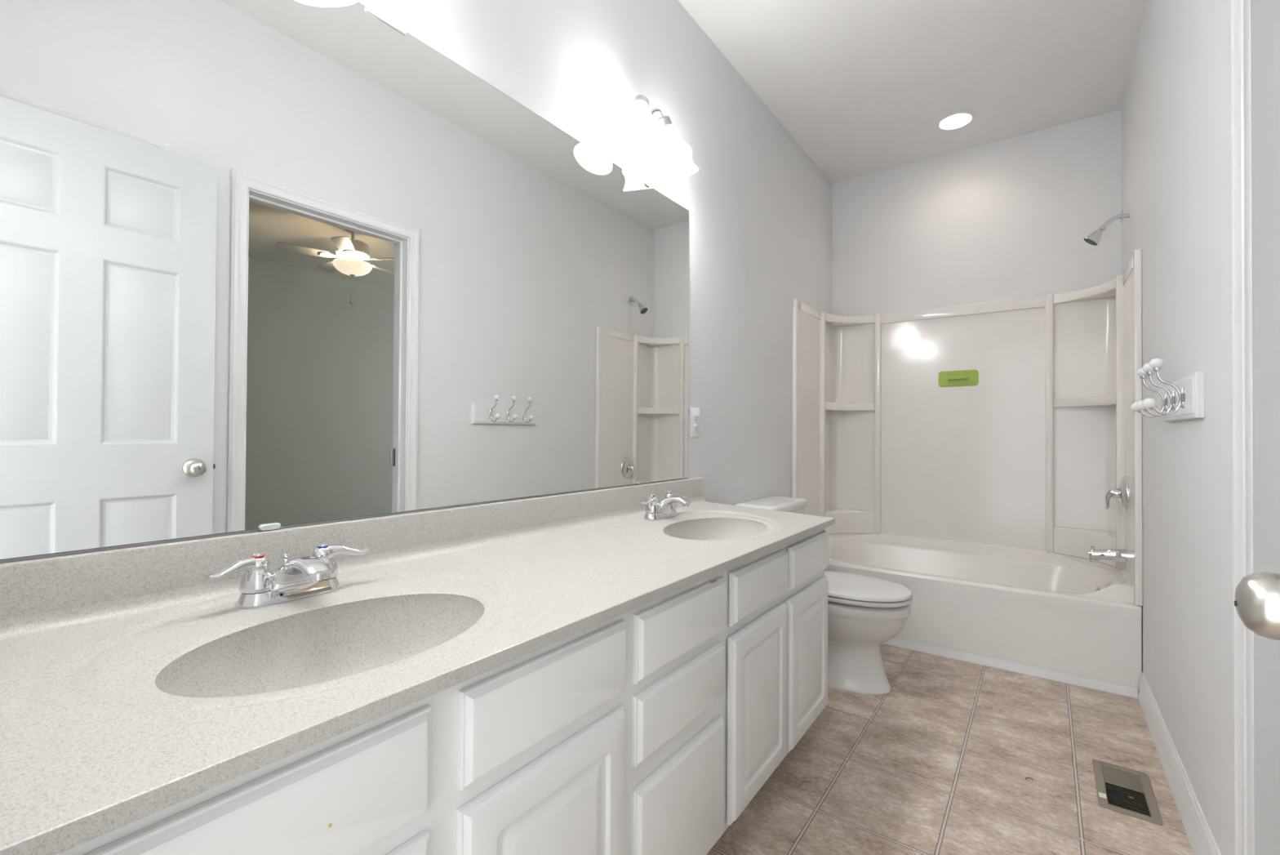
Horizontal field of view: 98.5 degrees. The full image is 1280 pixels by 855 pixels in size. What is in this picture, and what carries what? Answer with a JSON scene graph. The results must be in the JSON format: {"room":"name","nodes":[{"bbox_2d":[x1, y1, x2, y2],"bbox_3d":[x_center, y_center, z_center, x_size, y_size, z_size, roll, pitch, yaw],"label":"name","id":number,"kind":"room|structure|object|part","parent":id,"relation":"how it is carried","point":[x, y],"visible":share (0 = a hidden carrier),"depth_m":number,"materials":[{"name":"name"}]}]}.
{"room":"bathroom","nodes":[
{"label":"bathroom","id":0,"kind":"room"},
{"bbox_2d":[0,0,832,562],"bbox_3d":[0.135,-0.286,2.222,0.115,2.744,3.969,0,-1,36],"label":"wall","id":1,"kind":"structure","parent":0,"point":[759,207],"depth_m":2.32,"materials":[{"name":"white paint"}]},
{"bbox_2d":[0,0,688,559],"bbox_3d":[-0.361,-0.343,1.435,0.011,1.069,1.874,0,-1,36],"label":"wall mirror","id":2,"kind":"object","parent":1,"relation":"attached to","point":[264,264],"visible":1,"depth_m":1.04,"materials":[{"name":"silver mirror"}]},
{"bbox_2d":[0,477,702,619],"bbox_3d":[-0.332,0.253,1.466,0.020,0.117,1.971,0,-1,36],"label":"backsplash","id":3,"kind":"structure","parent":1,"relation":"attached to","point":[42,584],"depth_m":0.98,"materials":[{"name":"grey stone"}]},
{"bbox_2d":[613,94,698,184],"bbox_3d":[0.054,-0.993,1.877,0.161,0.238,0.405,0,-1,36],"label":"vanity light","id":4,"kind":"object","parent":1,"relation":"attached to","point":[633,140],"visible":1,"depth_m":1.84,"materials":[{"name":"white glass"}]},
{"bbox_3d":[-0.012,-0.973,1.771,0.143,0.196,0.155,0,-1,36],"label":"lamp shade","id":5,"kind":"part","parent":4,"relation":"part of","materials":[{"name":"white glass"}]},
{"bbox_3d":[-0.004,-1.009,1.799,0.059,0.107,0.071,0,-1,36],"label":"light bulb","id":6,"kind":"part","parent":4,"relation":"part of","materials":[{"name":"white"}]},
{"bbox_3d":[0.045,-1.050,1.920,0.083,0.124,0.027,0,-1,-15],"label":"arm","id":7,"kind":"part","parent":4,"relation":"part of","materials":[{"name":"silver metal"}]},
{"bbox_3d":[0.135,-0.970,1.973,0.143,0.196,0.155,0,-1,36],"label":"lamp shade","id":8,"kind":"part","parent":4,"relation":"part of","materials":[{"name":"white glass"}]},
{"bbox_2d":[689,407,699,437],"bbox_3d":[0.225,-0.019,2.237,0.009,0.120,0.071,0,-1,36],"label":"wall outlet","id":9,"kind":"object","parent":1,"relation":"attached to","point":[694,412],"visible":1,"depth_m":2.23,"materials":[{"name":"white plastic"}]},
{"bbox_2d":[693,423,697,431],"bbox_3d":[0.227,0.001,2.236,0.003,0.029,0.033,0,-1,36],"label":"receptacle","id":10,"kind":"object","parent":9,"relation":"attached to","point":[695,425],"depth_m":2.23,"materials":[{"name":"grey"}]},
{"bbox_2d":[693,413,697,421],"bbox_3d":[0.227,-0.039,2.236,0.003,0.029,0.033,0,-1,36],"label":"receptacle","id":11,"kind":"object","parent":9,"relation":"attached to","point":[695,415],"depth_m":2.23,"materials":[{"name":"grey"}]},
{"bbox_2d":[677,0,1146,183],"bbox_3d":[0.783,-1.759,1.768,1.700,0.200,3.969,0,-1,36],"label":"ceiling","id":12,"kind":"structure","parent":0,"point":[863,87],"depth_m":2.51,"materials":[{"name":"white paint"}]},
{"bbox_2d":[934,110,976,131],"bbox_3d":[1.690,-1.688,2.958,0.194,0.104,0.194,0,-1,36],"label":"recessed light","id":13,"kind":"object","parent":12,"relation":"in","point":[957,120],"visible":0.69,"depth_m":3.00,"materials":[{"name":"white glass"}]},
{"bbox_2d":[706,643,1194,854],"bbox_3d":[0.669,1.108,1.607,1.510,0.050,4.109,0,-1,36],"label":"floor","id":14,"kind":"structure","parent":0,"point":[940,762],"depth_m":1.73,"materials":[{"name":"tile"}]},
{"bbox_2d":[57,528,828,854],"bbox_3d":[-0.128,0.703,1.301,0.541,0.746,1.952,0,-1,36],"label":"vanity cabinet","id":15,"kind":"object","parent":14,"relation":"on","point":[650,728],"visible":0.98,"depth_m":0.90,"materials":[{"name":"white paint"}]},
{"bbox_3d":[-0.362,0.410,0.546,0.019,0.129,0.347,0,-1,36],"label":"drawer","id":16,"kind":"part","parent":15,"relation":"part of","materials":[{"name":"white paint"}]},
{"bbox_3d":[-0.364,0.725,0.543,0.019,0.450,0.347,0,-1,36],"label":"cabinet door","id":17,"kind":"part","parent":15,"relation":"part of","materials":[{"name":"white paint"}]},
{"bbox_2d":[0,477,835,854],"bbox_3d":[-0.118,0.318,1.308,0.552,0.248,1.971,0,-1,36],"label":"countertop","id":18,"kind":"structure","parent":15,"relation":"on","point":[135,686],"depth_m":0.82,"materials":[{"name":"grey stone"}]},
{"bbox_2d":[204,542,368,608],"bbox_3d":[-0.570,0.249,0.929,0.143,0.085,0.250,0,-1,36],"label":"faucet","id":19,"kind":"object","parent":18,"relation":"on","point":[315,574],"visible":1,"depth_m":0.91,"materials":[{"name":"silver metal"}]},
{"bbox_3d":[-0.646,0.239,0.891,0.050,0.057,0.100,0,-1,36],"label":"handle","id":20,"kind":"part","parent":19,"relation":"part of","materials":[{"name":"silver metal"}]},
{"bbox_3d":[-0.621,0.246,0.967,0.015,0.054,0.015,0,-1,36],"label":"lift rod","id":21,"kind":"part","parent":19,"relation":"part of","materials":[{"name":"silver metal"}]},
{"bbox_3d":[-0.563,0.253,0.924,0.125,0.077,0.096,0,-1,36],"label":"spout","id":22,"kind":"part","parent":19,"relation":"part of","materials":[{"name":"silver metal"}]},
{"bbox_3d":[-0.556,0.241,1.013,0.050,0.057,0.100,0,-1,36],"label":"handle","id":23,"kind":"part","parent":19,"relation":"part of","materials":[{"name":"silver metal"}]},
{"bbox_2d":[155,593,484,697],"bbox_3d":[-0.425,0.365,0.805,0.278,0.139,0.432,0,-1,36],"label":"basin","id":24,"kind":"object","parent":18,"relation":"in","point":[319,647],"depth_m":0.87,"materials":[{"name":"grey stone"}]},
{"bbox_2d":[640,490,691,519],"bbox_3d":[0.103,0.262,1.849,0.143,0.085,0.250,0,-1,36],"label":"faucet","id":25,"kind":"object","parent":18,"relation":"on","point":[666,508],"visible":1,"depth_m":1.82,"materials":[{"name":"silver metal"}]},
{"bbox_3d":[0.027,0.252,1.811,0.050,0.057,0.100,0,-1,36],"label":"handle","id":26,"kind":"part","parent":25,"relation":"part of","materials":[{"name":"silver metal"}]},
{"bbox_3d":[0.110,0.266,1.844,0.125,0.077,0.096,0,-1,36],"label":"spout","id":27,"kind":"part","parent":25,"relation":"part of","materials":[{"name":"silver metal"}]},
{"bbox_3d":[0.117,0.254,1.933,0.050,0.057,0.100,0,-1,36],"label":"handle","id":28,"kind":"part","parent":25,"relation":"part of","materials":[{"name":"silver metal"}]},
{"bbox_2d":[662,517,767,540],"bbox_3d":[0.238,0.378,1.720,0.278,0.139,0.432,0,-1,36],"label":"basin","id":29,"kind":"object","parent":18,"relation":"in","point":[686,528],"depth_m":1.87,"materials":[{"name":"grey stone"}]},
{"bbox_3d":[-0.132,0.729,0.860,0.019,0.450,0.350,0,-1,36],"label":"cabinet door","id":30,"kind":"part","parent":15,"relation":"part of","materials":[{"name":"white paint"}]},
{"bbox_3d":[-0.129,0.414,0.863,0.019,0.129,0.350,0,-1,36],"label":"drawer","id":31,"kind":"part","parent":15,"relation":"part of","materials":[{"name":"white paint"}]},
{"bbox_3d":[0.094,0.820,1.168,0.019,0.277,0.350,0,-1,36],"label":"drawer","id":32,"kind":"part","parent":15,"relation":"part of","materials":[{"name":"white paint"}]},
{"bbox_3d":[0.096,0.571,1.171,0.019,0.131,0.350,0,-1,36],"label":"drawer","id":33,"kind":"part","parent":15,"relation":"part of","materials":[{"name":"white paint"}]},
{"bbox_3d":[0.098,0.418,1.174,0.019,0.129,0.352,0,-1,36],"label":"drawer","id":34,"kind":"part","parent":15,"relation":"part of","materials":[{"name":"white paint"}]},
{"bbox_3d":[0.325,0.738,1.481,0.019,0.450,0.362,0,-1,36],"label":"cabinet door","id":35,"kind":"part","parent":15,"relation":"part of","materials":[{"name":"white paint"}]},
{"bbox_3d":[0.330,0.423,1.490,0.019,0.129,0.358,0,-1,36],"label":"drawer","id":36,"kind":"part","parent":15,"relation":"part of","materials":[{"name":"white paint"}]},
{"bbox_3d":[0.547,0.742,1.784,0.019,0.450,0.365,0,-1,36],"label":"cabinet door","id":37,"kind":"part","parent":15,"relation":"part of","materials":[{"name":"white paint"}]},
{"bbox_3d":[0.554,0.427,1.794,0.019,0.129,0.357,0,-1,36],"label":"drawer","id":38,"kind":"part","parent":15,"relation":"part of","materials":[{"name":"white paint"}]},
{"bbox_2d":[734,496,912,693],"bbox_3d":[0.823,0.719,2.455,0.703,0.747,0.440,0,-1,36],"label":"toilet","id":39,"kind":"object","parent":14,"relation":"on","point":[864,612],"visible":0.34,"depth_m":2.28,"materials":[{"name":"white ceramic"}]},
{"bbox_3d":[0.624,0.367,2.606,0.204,0.042,0.440,0,-1,36],"label":"tank lid","id":40,"kind":"part","parent":39,"relation":"part of","materials":[{"name":"white ceramic"}]},
{"bbox_3d":[0.620,0.554,2.606,0.186,0.332,0.424,0,-1,36],"label":"tank","id":41,"kind":"part","parent":39,"relation":"part of","materials":[{"name":"white ceramic"}]},
{"bbox_3d":[0.914,0.682,2.389,0.477,0.022,0.372,0,-1,36],"label":"lid","id":42,"kind":"part","parent":39,"relation":"part of","materials":[{"name":"white plastic"}]},
{"bbox_3d":[0.881,0.910,2.410,0.545,0.365,0.366,0,-1,36],"label":"bowl","id":43,"kind":"part","parent":39,"relation":"part of","materials":[{"name":"white ceramic"}]},
{"bbox_3d":[0.917,0.706,2.386,0.468,0.018,0.370,0,-1,36],"label":"seat","id":44,"kind":"part","parent":39,"relation":"part of","materials":[{"name":"white plastic"}]},
{"bbox_2d":[824,532,1142,693],"bbox_3d":[1.658,0.880,2.960,1.462,0.444,0.715,0,-1,36],"label":"bathtub","id":45,"kind":"object","parent":14,"relation":"on","point":[1036,607],"visible":0.68,"depth_m":2.61,"materials":[{"name":"white plastic"}]},
{"bbox_2d":[828,532,1141,609],"bbox_3d":[1.658,0.839,2.960,1.462,0.362,0.715,0,-1,36],"label":"basin","id":46,"kind":"object","parent":45,"relation":"in","point":[940,574],"depth_m":2.90,"materials":[{"name":"white plastic"}]},
{"bbox_2d":[882,637,1137,697],"bbox_3d":[1.441,1.079,2.663,1.434,0.037,0.013,0,-1,36],"label":"trim","id":47,"kind":"structure","parent":45,"relation":"attached to","point":[1127,691],"depth_m":2.47,"materials":[{"name":"white paint"}]},
{"bbox_3d":[2.147,0.783,2.595,0.027,0.071,0.072,0,-1,36],"label":"overflow plate","id":48,"kind":"part","parent":45,"relation":"part of","materials":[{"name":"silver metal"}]},
{"bbox_2d":[1092,759,1163,824],"bbox_3d":[1.457,1.085,1.659,0.136,0.006,0.287,0,-1,36],"label":"floor vent","id":49,"kind":"object","parent":14,"relation":"in","point":[1120,788],"visible":1,"depth_m":1.65,"materials":[{"name":"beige metal"}]},
{"bbox_2d":[1102,764,1150,815],"bbox_3d":[1.458,1.086,1.660,0.090,0.004,0.234,0,-1,36],"label":"grille","id":50,"kind":"object","parent":49,"relation":"attached to","point":[1127,789],"depth_m":1.65,"materials":[{"name":"beige metal"}]},
{"bbox_2d":[831,109,1121,315],"bbox_3d":[1.912,-0.265,3.309,1.470,2.744,0.115,0,-1,36],"label":"wall","id":51,"kind":"structure","parent":0,"point":[1010,218],"depth_m":3.19,"materials":[{"name":"white paint"}]},
{"bbox_2d":[791,248,1142,605],"bbox_3d":[1.662,0.002,2.966,1.469,1.452,0.726,0,-1,36],"label":"tub surround","id":52,"kind":"object","parent":51,"relation":"attached to","point":[1029,455],"visible":0.95,"depth_m":3.14,"materials":[{"name":"white plastic"}]},
{"bbox_3d":[1.004,-0.027,3.293,0.022,1.388,0.420,0,-1,36],"label":"panel","id":53,"kind":"part","parent":52,"relation":"part of","materials":[{"name":"white plastic"}]},
{"bbox_2d":[825,402,875,411],"bbox_3d":[1.321,-0.133,3.484,0.282,0.048,0.269,0,-1,36],"label":"corner shelf","id":54,"kind":"object","parent":52,"relation":"attached to","point":[829,406],"depth_m":3.51,"materials":[{"name":"white plastic"}]},
{"bbox_3d":[1.310,-0.017,3.561,0.389,1.378,0.172,0,-1,-8],"label":"corner panel","id":55,"kind":"part","parent":52,"relation":"part of","materials":[{"name":"white plastic"}]},
{"bbox_2d":[826,313,875,326],"bbox_3d":[1.325,-0.691,3.489,0.282,0.048,0.269,0,-1,36],"label":"corner shelf","id":56,"kind":"object","parent":52,"relation":"attached to","point":[832,320],"depth_m":3.53,"materials":[{"name":"white plastic"}]},
{"bbox_2d":[938,369,977,386],"bbox_3d":[1.861,-0.288,3.231,0.204,0.093,0.026,0,-1,36],"label":"sticker","id":57,"kind":"object","parent":52,"relation":"attached to","point":[964,377],"visible":1,"depth_m":3.23,"materials":[{"name":"green plastic"}]},
{"bbox_3d":[1.869,-0.022,3.244,0.878,1.388,0.034,0,-1,36],"label":"panel","id":58,"kind":"part","parent":52,"relation":"part of","materials":[{"name":"white plastic"}]},
{"bbox_2d":[1053,394,1115,407],"bbox_3d":[2.258,-0.134,2.799,0.282,0.048,0.269,0,-1,36],"label":"corner shelf","id":59,"kind":"object","parent":52,"relation":"attached to","point":[1059,400],"depth_m":2.85,"materials":[{"name":"white plastic"}]},
{"bbox_2d":[1053,277,1115,303],"bbox_3d":[2.261,-0.692,2.804,0.282,0.048,0.269,0,-1,36],"label":"corner shelf","id":60,"kind":"object","parent":52,"relation":"attached to","point":[1106,291],"depth_m":2.85,"materials":[{"name":"white plastic"}]},
{"bbox_3d":[2.334,-0.018,2.811,0.172,1.378,0.389,0,-1,-10],"label":"corner panel","id":61,"kind":"part","parent":52,"relation":"part of","materials":[{"name":"white plastic"}]},
{"bbox_2d":[1088,545,1127,562],"bbox_3d":[2.179,0.596,2.574,0.137,0.073,0.058,0,-1,36],"label":"tub spout","id":62,"kind":"object","parent":52,"relation":"attached to","point":[1117,554],"visible":1,"depth_m":2.56,"materials":[{"name":"silver metal"}]},
{"bbox_2d":[1105,475,1128,511],"bbox_3d":[2.205,0.304,2.558,0.074,0.166,0.166,0,-1,36],"label":"tub valve","id":63,"kind":"object","parent":52,"relation":"attached to","point":[1122,492],"visible":1,"depth_m":2.52,"materials":[{"name":"silver metal"}]},
{"bbox_3d":[2.196,0.330,2.565,0.050,0.100,0.044,0,-1,36],"label":"lever","id":64,"kind":"part","parent":63,"relation":"part of","materials":[{"name":"silver metal"}]},
{"bbox_3d":[2.172,-0.028,2.439,0.022,1.388,0.420,0,-1,36],"label":"panel","id":65,"kind":"part","parent":52,"relation":"part of","materials":[{"name":"white plastic"}]},
{"bbox_2d":[1121,0,1233,854],"bbox_3d":[1.414,-0.287,1.286,0.115,2.744,3.969,0,-1,36],"label":"wall","id":66,"kind":"structure","parent":0,"point":[1176,111],"depth_m":1.51,"materials":[{"name":"white paint"}]},
{"bbox_2d":[1083,209,1129,245],"bbox_3d":[2.210,-0.944,2.615,0.170,0.147,0.067,0,-1,36],"label":"shower","id":67,"kind":"object","parent":66,"relation":"attached to","point":[1094,237],"visible":1,"depth_m":2.62,"materials":[{"name":"silver metal"}]},
{"bbox_3d":[2.236,-0.970,2.597,0.106,0.057,0.020,0,-1,36],"label":"arm","id":68,"kind":"part","parent":67,"relation":"part of","materials":[{"name":"silver metal"}]},
{"bbox_2d":[1130,358,1204,421],"bbox_3d":[1.511,-0.105,1.604,0.103,0.167,0.480,0,-1,36],"label":"hook rack","id":69,"kind":"object","parent":66,"relation":"attached to","point":[1182,398],"visible":1,"depth_m":1.51,"materials":[{"name":"white paint"}]},
{"bbox_2d":[1137,671,1220,854],"bbox_3d":[1.614,1.033,1.669,0.017,0.112,1.393,0,-1,36],"label":"baseboard","id":70,"kind":"structure","parent":66,"relation":"attached to","point":[1201,838],"depth_m":1.60,"materials":[{"name":"white paint"}]},
{"bbox_2d":[1230,0,1253,854],"bbox_3d":[0.966,0.027,0.786,0.018,2.101,0.817,0,-1,36],"label":"trim","id":71,"kind":"structure","parent":66,"relation":"attached to","point":[1242,480],"depth_m":1.08,"materials":[{"name":"white paint"}]},
{"bbox_2d":[1249,0,1279,854],"bbox_3d":[1.026,0.052,0.743,0.130,2.050,0.715,0,-1,36],"label":"door","id":72,"kind":"structure","parent":66,"relation":"attached to","point":[1264,15],"depth_m":1.05,"materials":[{"name":"white paint"}]},
{"bbox_2d":[1234,571,1279,639],"bbox_3d":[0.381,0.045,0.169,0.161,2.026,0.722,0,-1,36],"label":"door knob","id":73,"kind":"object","parent":72,"relation":"attached to","point":[1257,594],"depth_m":0.43,"materials":[{"name":"silver metal"}]}
]}

